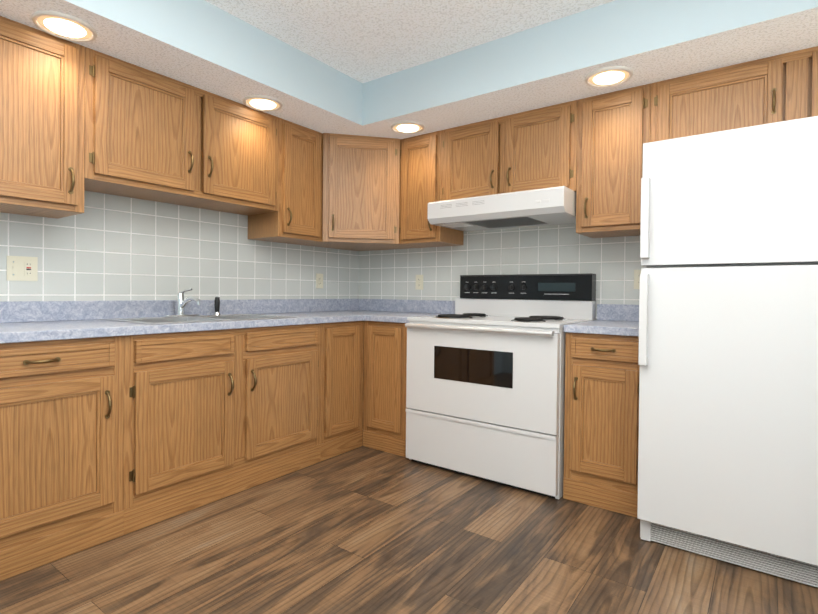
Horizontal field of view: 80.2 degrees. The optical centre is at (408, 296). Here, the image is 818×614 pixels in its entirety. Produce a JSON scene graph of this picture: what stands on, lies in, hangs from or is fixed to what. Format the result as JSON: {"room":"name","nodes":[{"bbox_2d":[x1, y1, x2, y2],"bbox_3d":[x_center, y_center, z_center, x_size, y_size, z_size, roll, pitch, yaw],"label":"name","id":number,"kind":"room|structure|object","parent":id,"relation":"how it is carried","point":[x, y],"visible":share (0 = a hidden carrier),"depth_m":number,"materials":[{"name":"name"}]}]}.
{"room":"kitchen","nodes":[
{"label":"kitchen","id":0,"kind":"room"},
{"bbox_2d":[0,446,817,613],"bbox_3d":[-0.253,1.106,1.443,3.860,0.100,4.490,1,1,36],"label":"floor","id":1,"kind":"structure","parent":0,"point":[363,530],"depth_m":1.93,"materials":[{"name":"wood"}]},
{"bbox_2d":[0,336,123,580],"bbox_3d":[-1.639,0.601,2.033,0.659,0.869,0.600,1,1,36],"label":"base cabinet","id":2,"kind":"object","parent":1,"relation":"on","point":[61,443],"visible":0.85,"depth_m":1.91,"materials":[{"name":"brown wood"}]},
{"bbox_2d":[123,323,320,534],"bbox_3d":[-1.118,0.599,2.742,0.659,0.869,1.160,1,1,36],"label":"base cabinet","id":3,"kind":"object","parent":1,"relation":"on","point":[209,416],"visible":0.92,"depth_m":2.44,"materials":[{"name":"brown wood"}]},
{"bbox_2d":[0,299,367,343],"bbox_3d":[-1.002,0.093,2.887,0.660,0.138,2.793,1,1,36],"label":"countertop","id":4,"kind":"structure","parent":3,"relation":"on","point":[26,321],"depth_m":2.52,"materials":[{"name":"blue laminate"}]},
{"bbox_2d":[161,288,199,316],"bbox_3d":[-1.262,0.034,2.778,0.229,0.164,0.200,1,1,36],"label":"faucet","id":5,"kind":"object","parent":4,"relation":"on","point":[181,303],"visible":1,"depth_m":2.81,"materials":[{"name":"silver metal"}]},
{"bbox_2d":[100,314,295,323],"bbox_3d":[-1.139,0.194,2.732,0.516,0.154,0.880,1,1,36],"label":"sink","id":6,"kind":"object","parent":4,"relation":"in","point":[184,319],"visible":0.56,"depth_m":2.73,"materials":[{"name":"silver metal"}]},
{"bbox_2d":[213,297,220,314],"bbox_3d":[-1.192,0.057,3.019,0.044,0.114,0.044,1,1,36],"label":"sprayer","id":7,"kind":"object","parent":6,"relation":"on","point":[217,305],"visible":1,"depth_m":3.01,"materials":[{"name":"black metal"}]},
{"bbox_2d":[320,321,363,460],"bbox_3d":[-0.492,0.596,3.624,0.623,0.869,1.003,1,1,36],"label":"base cabinet","id":8,"kind":"object","parent":1,"relation":"on","point":[341,400],"visible":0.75,"depth_m":3.18,"materials":[{"name":"brown wood"}]},
{"bbox_2d":[363,321,406,456],"bbox_3d":[0.021,0.603,3.483,0.410,0.869,0.623,1,1,36],"label":"base cabinet","id":9,"kind":"object","parent":1,"relation":"on","point":[384,387],"visible":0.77,"depth_m":3.24,"materials":[{"name":"brown wood"}]},
{"bbox_2d":[368,299,454,322],"bbox_3d":[0.047,0.098,3.456,0.355,0.138,0.633,1,1,36],"label":"countertop","id":10,"kind":"structure","parent":9,"relation":"on","point":[380,310],"depth_m":3.75,"materials":[{"name":"blue laminate"}]},
{"bbox_2d":[405,273,595,498],"bbox_3d":[0.557,0.450,3.025,0.974,1.195,0.712,1,1,36],"label":"range","id":11,"kind":"object","parent":1,"relation":"on","point":[485,387],"visible":1,"depth_m":2.79,"materials":[{"name":"white metal"}]},
{"bbox_2d":[563,332,639,517],"bbox_3d":[1.131,0.622,2.644,0.390,0.869,0.659,1,1,36],"label":"base cabinet","id":12,"kind":"object","parent":1,"relation":"on","point":[601,422],"visible":0.81,"depth_m":2.42,"materials":[{"name":"brown wood"}]},
{"bbox_2d":[564,304,638,336],"bbox_3d":[1.147,0.117,2.648,0.400,0.138,0.630,1,1,36],"label":"countertop","id":13,"kind":"structure","parent":12,"relation":"on","point":[618,319],"depth_m":2.67,"materials":[{"name":"blue laminate"}]},
{"bbox_2d":[637,116,817,587],"bbox_3d":[1.548,0.199,2.152,0.815,1.734,0.869,1,1,36],"label":"refrigerator","id":14,"kind":"object","parent":1,"relation":"on","point":[728,395],"visible":1,"depth_m":1.89,"materials":[{"name":"white metal"}]},
{"bbox_2d":[0,0,817,138],"bbox_3d":[-0.229,-1.264,1.419,3.620,0.280,4.250,1,1,36],"label":"soffit","id":15,"kind":"structure","parent":0,"point":[205,46],"depth_m":2.44,"materials":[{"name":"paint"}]},
{"bbox_2d":[31,11,96,41],"bbox_3d":[-1.450,-1.133,2.049,0.228,0.030,0.228,1,1,36],"label":"recessed light","id":16,"kind":"object","parent":15,"relation":"in","point":[64,26],"visible":0.98,"depth_m":2.02,"materials":[{"name":"white"}]},
{"bbox_2d":[243,95,282,111],"bbox_3d":[-0.861,-1.136,2.864,0.228,0.030,0.228,1,1,36],"label":"recessed light","id":17,"kind":"object","parent":15,"relation":"in","point":[263,103],"visible":1,"depth_m":2.83,"materials":[{"name":"white"}]},
{"bbox_2d":[391,121,424,133],"bbox_3d":[-0.008,-1.131,3.259,0.228,0.030,0.228,1,1,36],"label":"recessed light","id":18,"kind":"object","parent":15,"relation":"in","point":[407,127],"visible":1,"depth_m":3.23,"materials":[{"name":"white"}]},
{"bbox_2d":[585,66,632,87],"bbox_3d":[1.015,-1.113,2.470,0.228,0.030,0.228,1,1,36],"label":"recessed light","id":19,"kind":"object","parent":15,"relation":"in","point":[610,76],"visible":1,"depth_m":2.44,"materials":[{"name":"white"}]},
{"bbox_2d":[205,0,614,82],"bbox_3d":[-0.228,-1.454,1.417,3.860,0.100,4.490,1,1,36],"label":"ceiling","id":20,"kind":"structure","parent":0,"point":[363,41],"depth_m":2.52,"materials":[{"name":"white paint"}]},
{"bbox_3d":[1.054,-0.179,3.190,3.860,2.460,0.120,1,1,36],"label":"wall","id":21,"kind":"structure","parent":0,"visible":0},
{"bbox_2d":[296,133,422,250],"bbox_3d":[-0.372,-0.768,3.691,0.698,0.759,0.746,1,1,36],"label":"upper cabinet","id":22,"kind":"object","parent":21,"relation":"attached to","point":[361,186],"visible":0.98,"depth_m":3.45,"materials":[{"name":"brown wood"}]},
{"bbox_2d":[399,131,463,247],"bbox_3d":[0.151,-0.761,3.535,0.356,0.759,0.379,1,1,36],"label":"upper cabinet","id":23,"kind":"object","parent":21,"relation":"attached to","point":[420,175],"visible":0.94,"depth_m":3.42,"materials":[{"name":"brown wood"}]},
{"bbox_2d":[358,223,643,319],"bbox_3d":[0.994,-0.289,3.156,3.550,0.920,0.005,1,1,36],"label":"wall tile","id":24,"kind":"structure","parent":21,"relation":"attached to","point":[612,263],"depth_m":3.39,"materials":[{"name":"grey tile"}]},
{"bbox_2d":[415,275,422,289],"bbox_3d":[0.081,-0.115,3.820,0.072,0.116,0.008,1,1,36],"label":"electrical outlet","id":25,"kind":"object","parent":24,"relation":"attached to","point":[419,282],"visible":1,"depth_m":3.82,"materials":[{"name":"beige plastic"}]},
{"bbox_2d":[634,270,640,288],"bbox_3d":[1.369,-0.102,2.873,0.072,0.116,0.008,1,1,36],"label":"electrical outlet","id":26,"kind":"object","parent":24,"relation":"attached to","point":[637,273],"visible":0.44,"depth_m":2.88,"materials":[{"name":"beige plastic"}]},
{"bbox_2d":[441,100,577,200],"bbox_3d":[0.667,-0.873,3.155,0.920,0.517,0.379,1,1,36],"label":"upper cabinet","id":27,"kind":"object","parent":21,"relation":"attached to","point":[534,149],"visible":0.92,"depth_m":2.99,"materials":[{"name":"brown wood"}]},
{"bbox_2d":[427,186,575,231],"bbox_3d":[0.628,-0.542,3.108,0.896,0.142,0.499,1,1,36],"label":"range hood","id":28,"kind":"object","parent":27,"relation":"attached to","point":[542,207],"visible":0.94,"depth_m":2.92,"materials":[{"name":"white metal"}]},
{"bbox_2d":[576,84,650,237],"bbox_3d":[1.190,-0.743,2.771,0.380,0.759,0.379,1,1,36],"label":"upper cabinet","id":29,"kind":"object","parent":21,"relation":"attached to","point":[613,132],"visible":0.85,"depth_m":2.66,"materials":[{"name":"brown wood"}]},
{"bbox_2d":[650,46,817,141],"bbox_3d":[1.829,-0.889,2.300,1.200,0.444,0.379,1,1,36],"label":"upper cabinet","id":30,"kind":"object","parent":21,"relation":"attached to","point":[776,88],"visible":0.54,"depth_m":2.31,"materials":[{"name":"brown wood"}]},
{"bbox_3d":[-1.747,-0.200,2.538,0.120,2.460,4.250,1,1,36],"label":"wall","id":31,"kind":"structure","parent":0,"visible":0},
{"bbox_2d":[0,16,84,218],"bbox_3d":[-1.764,-0.765,2.068,0.379,0.759,0.580,1,1,36],"label":"upper cabinet","id":32,"kind":"object","parent":31,"relation":"attached to","point":[42,109],"visible":1,"depth_m":2.08,"materials":[{"name":"brown wood"}]},
{"bbox_2d":[0,190,358,300],"bbox_3d":[-1.266,-0.311,3.084,0.005,0.920,2.800,1,1,36],"label":"wall tile","id":33,"kind":"structure","parent":31,"relation":"attached to","point":[106,247],"depth_m":2.81,"materials":[{"name":"grey tile"}]},
{"bbox_2d":[7,256,37,280],"bbox_3d":[-1.830,-0.134,2.302,0.016,0.116,0.118,1,1,36],"label":"outlet","id":34,"kind":"object","parent":33,"relation":"attached to","point":[21,268],"visible":1,"depth_m":2.30,"materials":[{"name":"beige plastic"}]},
{"bbox_2d":[316,273,322,287],"bbox_3d":[-0.706,-0.125,3.838,0.008,0.116,0.072,1,1,36],"label":"electrical outlet","id":35,"kind":"object","parent":33,"relation":"attached to","point":[319,280],"visible":1,"depth_m":3.83,"materials":[{"name":"beige plastic"}]},
{"bbox_2d":[84,47,278,215],"bbox_3d":[-1.266,-0.847,2.743,0.379,0.599,1.095,1,1,36],"label":"upper cabinet","id":36,"kind":"object","parent":31,"relation":"attached to","point":[152,136],"visible":0.96,"depth_m":2.56,"materials":[{"name":"brown wood"}]},
{"bbox_2d":[248,118,322,243],"bbox_3d":[-0.828,-0.768,3.340,0.379,0.759,0.384,1,1,36],"label":"upper cabinet","id":37,"kind":"object","parent":31,"relation":"attached to","point":[296,218],"visible":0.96,"depth_m":3.23,"materials":[{"name":"brown wood"}]}
]}

